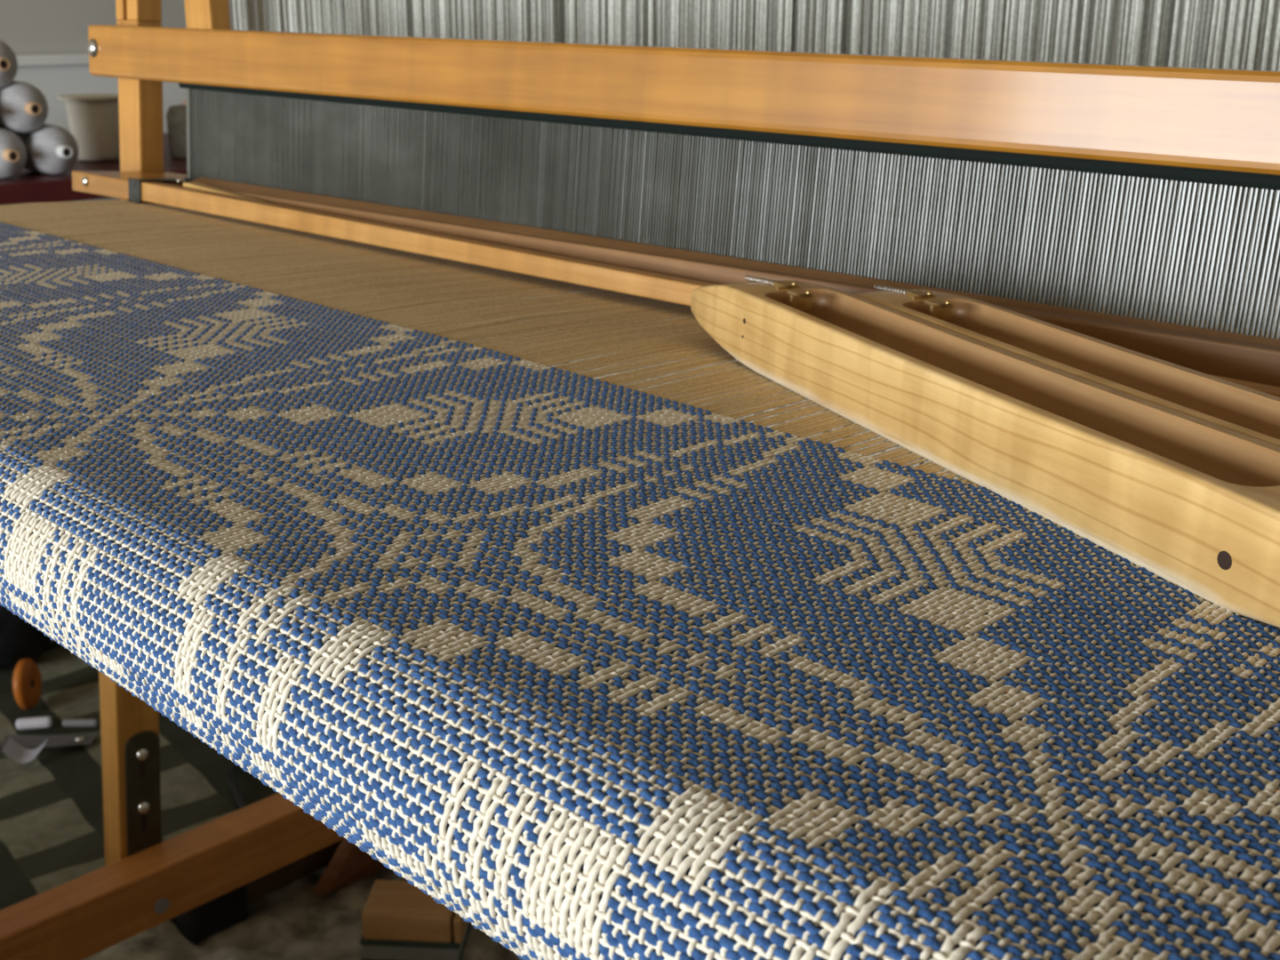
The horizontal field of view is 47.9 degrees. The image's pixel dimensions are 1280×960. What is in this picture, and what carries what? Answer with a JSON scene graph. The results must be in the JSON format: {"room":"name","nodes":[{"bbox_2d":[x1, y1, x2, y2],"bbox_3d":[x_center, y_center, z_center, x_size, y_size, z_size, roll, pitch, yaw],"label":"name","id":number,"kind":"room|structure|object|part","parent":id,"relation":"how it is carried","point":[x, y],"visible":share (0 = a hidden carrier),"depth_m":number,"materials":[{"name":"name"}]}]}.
{"room":"weaving workshop","nodes":[
{"label":"weaving workshop","id":0,"kind":"room"},
{"bbox_2d":[0,0,560,437],"bbox_3d":[-1.926,-1.008,2.183,0.100,2.600,5.500,18,25,42],"label":"wall","id":1,"kind":"structure","parent":0,"point":[28,27],"depth_m":2.96,"materials":[{"name":"grey paint"}]},
{"bbox_2d":[15,53,88,66],"bbox_3d":[-1.884,-0.636,2.261,0.025,0.022,5.300,18,25,42],"label":"trim","id":2,"kind":"structure","parent":1,"relation":"attached to","point":[55,59],"depth_m":2.92,"materials":[{"name":"white paint"}]},
{"bbox_3d":[-1.931,-0.211,2.449,0.100,0.920,5.500,18,25,42],"label":"wall panel","id":3,"kind":"part","parent":1,"relation":"part of","materials":[{"name":"white paint"}]},
{"bbox_2d":[49,376,1279,959],"bbox_3d":[0.096,0.920,0.719,5.800,0.100,5.500,18,25,42],"label":"floor","id":4,"kind":"structure","parent":0,"point":[52,641],"depth_m":1.88,"materials":[{"name":"grey concrete"}]},
{"bbox_2d":[0,604,51,667],"bbox_3d":[-1.078,0.137,2.353,0.332,0.334,0.280,18,25,42],"label":"bag","id":5,"kind":"object","parent":4,"relation":"on","point":[20,640],"visible":0.19,"depth_m":2.29,"materials":[{"name":"black fabric"}]},
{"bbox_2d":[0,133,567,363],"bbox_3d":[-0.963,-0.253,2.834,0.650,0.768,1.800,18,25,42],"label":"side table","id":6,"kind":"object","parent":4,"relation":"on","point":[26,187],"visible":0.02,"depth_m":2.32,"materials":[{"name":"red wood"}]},
{"bbox_2d":[0,128,26,178],"bbox_3d":[-1.030,-0.523,2.304,0.136,0.081,0.081,18,25,42],"label":"cone","id":7,"kind":"object","parent":6,"relation":"on","point":[12,149],"visible":1,"depth_m":2.28,"materials":[{"name":"grey fabric"}]},
{"bbox_2d":[0,80,47,132],"bbox_3d":[-0.999,-0.599,2.312,0.136,0.081,0.081,18,25,42],"label":"cone","id":8,"kind":"object","parent":7,"relation":"on","point":[23,107],"visible":0.99,"depth_m":2.28,"materials":[{"name":"grey fabric"}]},
{"bbox_3d":[-1.055,-0.580,2.257,0.136,0.081,0.081,18,25,42],"label":"cone","id":9,"kind":"object","parent":7,"relation":"on","visible":0},
{"bbox_2d":[0,40,17,87],"bbox_3d":[-1.026,-0.655,2.263,0.136,0.081,0.081,18,25,42],"label":"cone","id":10,"kind":"object","parent":9,"relation":"on","point":[8,60],"visible":1,"depth_m":2.25,"materials":[{"name":"grey fabric"}]},
{"bbox_2d":[12,123,79,174],"bbox_3d":[-0.969,-0.542,2.363,0.136,0.081,0.081,18,25,42],"label":"cone","id":11,"kind":"object","parent":6,"relation":"on","point":[50,148],"visible":0.85,"depth_m":2.33,"materials":[{"name":"grey fabric"}]},
{"bbox_2d":[57,93,119,160],"bbox_3d":[-0.967,-0.626,2.559,0.112,0.111,0.112,18,25,42],"label":"bucket","id":12,"kind":"object","parent":6,"relation":"on","point":[93,118],"visible":0.9,"depth_m":2.53,"materials":[{"name":"beige ceramic"}]},
{"bbox_2d":[166,100,186,158],"bbox_3d":[-0.818,-0.640,2.624,0.082,0.100,0.082,18,25,42],"label":"bucket","id":13,"kind":"object","parent":6,"relation":"on","point":[176,116],"visible":0.44,"depth_m":2.59,"materials":[{"name":"beige cardboard"}]},
{"bbox_2d":[83,866,522,959],"bbox_3d":[-0.051,0.629,1.366,1.248,0.036,0.848,18,25,42],"label":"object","id":14,"kind":"structure","parent":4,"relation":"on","point":[292,922],"depth_m":1.67,"materials":[{"name":"grey fabric"}]},
{"bbox_2d":[170,839,343,944],"bbox_3d":[-0.311,0.417,1.880,0.082,0.090,0.635,18,25,42],"label":"treadle","id":15,"kind":"object","parent":14,"relation":"on","point":[196,924],"visible":0.22,"depth_m":1.68,"materials":[{"name":"black wood"}]},
{"bbox_2d":[312,838,386,894],"bbox_3d":[-0.287,0.421,1.793,0.208,0.120,0.159,1,19,3],"label":"board","id":16,"kind":"object","parent":14,"relation":"on","point":[348,865],"visible":0.16,"depth_m":1.74,"materials":[{"name":"brown wood"}]},
{"bbox_2d":[360,921,471,959],"bbox_3d":[-0.255,0.517,1.651,0.112,0.028,0.080,1,19,3],"label":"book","id":17,"kind":"object","parent":14,"relation":"on","point":[372,949],"visible":0.34,"depth_m":1.61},
{"bbox_2d":[361,880,467,943],"bbox_3d":[-0.252,0.489,1.637,0.112,0.033,0.068,1,19,3],"label":"wood block","id":18,"kind":"object","parent":17,"relation":"on","point":[393,910],"visible":0.66,"depth_m":1.61,"materials":[{"name":"brown wood"}]},
{"bbox_2d":[0,525,711,910],"bbox_3d":[-0.659,0.354,2.201,0.840,0.020,1.600,18,25,42],"label":"plaid rug","id":19,"kind":"object","parent":4,"relation":"on","point":[52,820],"depth_m":2.01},
{"bbox_2d":[1,736,47,763],"bbox_3d":[-0.873,0.384,2.049,0.055,0.026,0.030,1,18,1],"label":"paper scrap","id":20,"kind":"object","parent":19,"relation":"on","point":[14,751],"visible":1,"depth_m":2.05,"materials":[{"name":"white paper"}]},
{"bbox_2d":[12,658,41,709],"bbox_3d":[-0.935,0.312,2.202,0.021,0.077,0.077,0,18,-1],"label":"spool","id":21,"kind":"object","parent":19,"relation":"on","point":[27,679],"visible":1,"depth_m":2.19,"materials":[{"name":"orange wood"}]},
{"bbox_2d":[16,716,52,729],"bbox_3d":[-0.902,0.362,2.146,0.048,0.017,0.017,-3,19,-9],"label":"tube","id":22,"kind":"object","parent":19,"relation":"on","point":[42,722],"visible":1,"depth_m":2.14,"materials":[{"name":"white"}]},
{"bbox_3d":[-0.863,0.380,2.103,0.130,0.004,0.035,-1,19,-4],"label":"card strip","id":23,"kind":"part","parent":19,"relation":"part of","materials":[{"name":"black metal"}]},
{"bbox_3d":[-0.818,0.377,2.105,0.014,0.006,0.014,18,25,42],"label":"metal button","id":24,"kind":"part","parent":19,"relation":"part of","materials":[{"name":"silver metal"}]},
{"bbox_2d":[62,719,98,727],"bbox_3d":[-0.837,0.363,2.156,0.050,0.012,0.012,0,18,-1],"label":"tube","id":25,"kind":"object","parent":19,"relation":"on","point":[67,723],"visible":1,"depth_m":2.15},
{"bbox_2d":[226,763,247,808],"bbox_3d":[-0.453,0.434,1.947,0.294,0.010,0.160,8,20,21],"label":"cable","id":26,"kind":"object","parent":19,"relation":"on","point":[234,768],"visible":0.29,"depth_m":1.98,"materials":[{"name":"black plastic"}]},
{"bbox_2d":[0,0,989,959],"bbox_3d":[0.056,-0.154,0.777,1.722,1.900,1.300,18,25,42],"label":"loom","id":27,"kind":"object","parent":4,"relation":"on","point":[81,917],"depth_m":1.45,"materials":[{"name":"brown wood"}]},
{"bbox_3d":[-0.422,-0.735,1.321,0.048,1.150,0.022,18,25,42],"label":"castle post","id":28,"kind":"part","parent":27,"relation":"part of","materials":[{"name":"brown wood"}]},
{"bbox_3d":[-0.465,0.404,1.500,0.046,0.062,1.300,18,25,42],"label":"rail","id":29,"kind":"part","parent":27,"relation":"part of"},
{"bbox_2d":[0,200,1278,487],"bbox_3d":[0.034,-0.091,0.759,1.201,0.010,0.337,18,25,42],"label":"warp yarns","id":30,"kind":"object","parent":27,"relation":"attached to","point":[465,307],"visible":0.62,"depth_m":0.76,"materials":[{"name":"fabric"}]},
{"bbox_2d":[850,283,1279,447],"bbox_3d":[0.173,-0.020,0.485,0.044,0.034,0.410,-7,20,-21],"label":"boat shuttle","id":31,"kind":"object","parent":30,"relation":"on","point":[1244,410],"visible":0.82,"depth_m":0.52,"materials":[{"name":"brown wood"}]},
{"bbox_2d":[0,221,1279,959],"bbox_3d":[-0.160,-0.008,0.579,1.202,0.057,0.240,18,25,42],"label":"cloth","id":32,"kind":"object","parent":27,"relation":"on","point":[605,485],"visible":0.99,"depth_m":0.36,"materials":[{"name":"fabric"}]},
{"bbox_2d":[690,274,1279,627],"bbox_3d":[0.117,-0.026,0.500,0.044,0.034,0.410,-7,20,-21],"label":"boat shuttle","id":33,"kind":"object","parent":32,"relation":"on","point":[1192,502],"visible":1,"depth_m":0.45,"materials":[{"name":"brown wood"}]},
{"bbox_2d":[72,0,1279,865],"bbox_3d":[0.073,0.107,0.827,1.645,1.025,0.108,18,25,41],"label":"beater","id":34,"kind":"object","parent":27,"relation":"on","point":[1219,119],"visible":0.85,"depth_m":0.78,"materials":[{"name":"brown wood"}]},
{"bbox_2d":[88,39,97,57],"bbox_3d":[-0.456,-0.360,1.202,0.015,0.015,0.001,18,20,42],"label":"washer","id":35,"kind":"object","parent":34,"relation":"in","point":[96,45],"depth_m":1.20,"materials":[{"name":"silver metal"}]},
{"bbox_2d":[178,82,1279,339],"bbox_3d":[0.144,-0.111,0.684,1.433,0.100,0.016,18,25,42],"label":"reed","id":36,"kind":"object","parent":34,"relation":"on","point":[800,201],"visible":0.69,"depth_m":0.74,"materials":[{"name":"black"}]},
{"bbox_2d":[232,0,1279,791],"bbox_3d":[0.187,-0.230,0.945,1.732,0.749,0.027,18,25,42],"label":"thread","id":37,"kind":"object","parent":27,"relation":"hanging from","point":[1273,20],"visible":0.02,"depth_m":0.95,"materials":[{"name":"grey metal"}]},
{"bbox_2d":[259,0,1279,674],"bbox_3d":[0.209,-0.235,0.959,1.723,0.750,0.023,18,25,42],"label":"heddles","id":38,"kind":"object","parent":27,"relation":"on","point":[948,9],"visible":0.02,"depth_m":0.98,"materials":[{"name":"grey metal"}]},
{"bbox_2d":[330,0,1279,635],"bbox_3d":[0.257,-0.243,0.983,1.690,0.750,0.029,18,25,42],"label":"shaft","id":39,"kind":"object","parent":27,"relation":"on","point":[1172,4],"visible":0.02,"depth_m":1.00,"materials":[{"name":"grey metal"}]},
{"bbox_2d":[653,0,1279,410],"bbox_3d":[1.999,-0.958,2.119,5.600,2.600,0.100,18,25,42],"label":"wall","id":40,"kind":"structure","parent":0,"point":[868,2],"depth_m":3.23,"materials":[{"name":"grey paint"}]}
]}

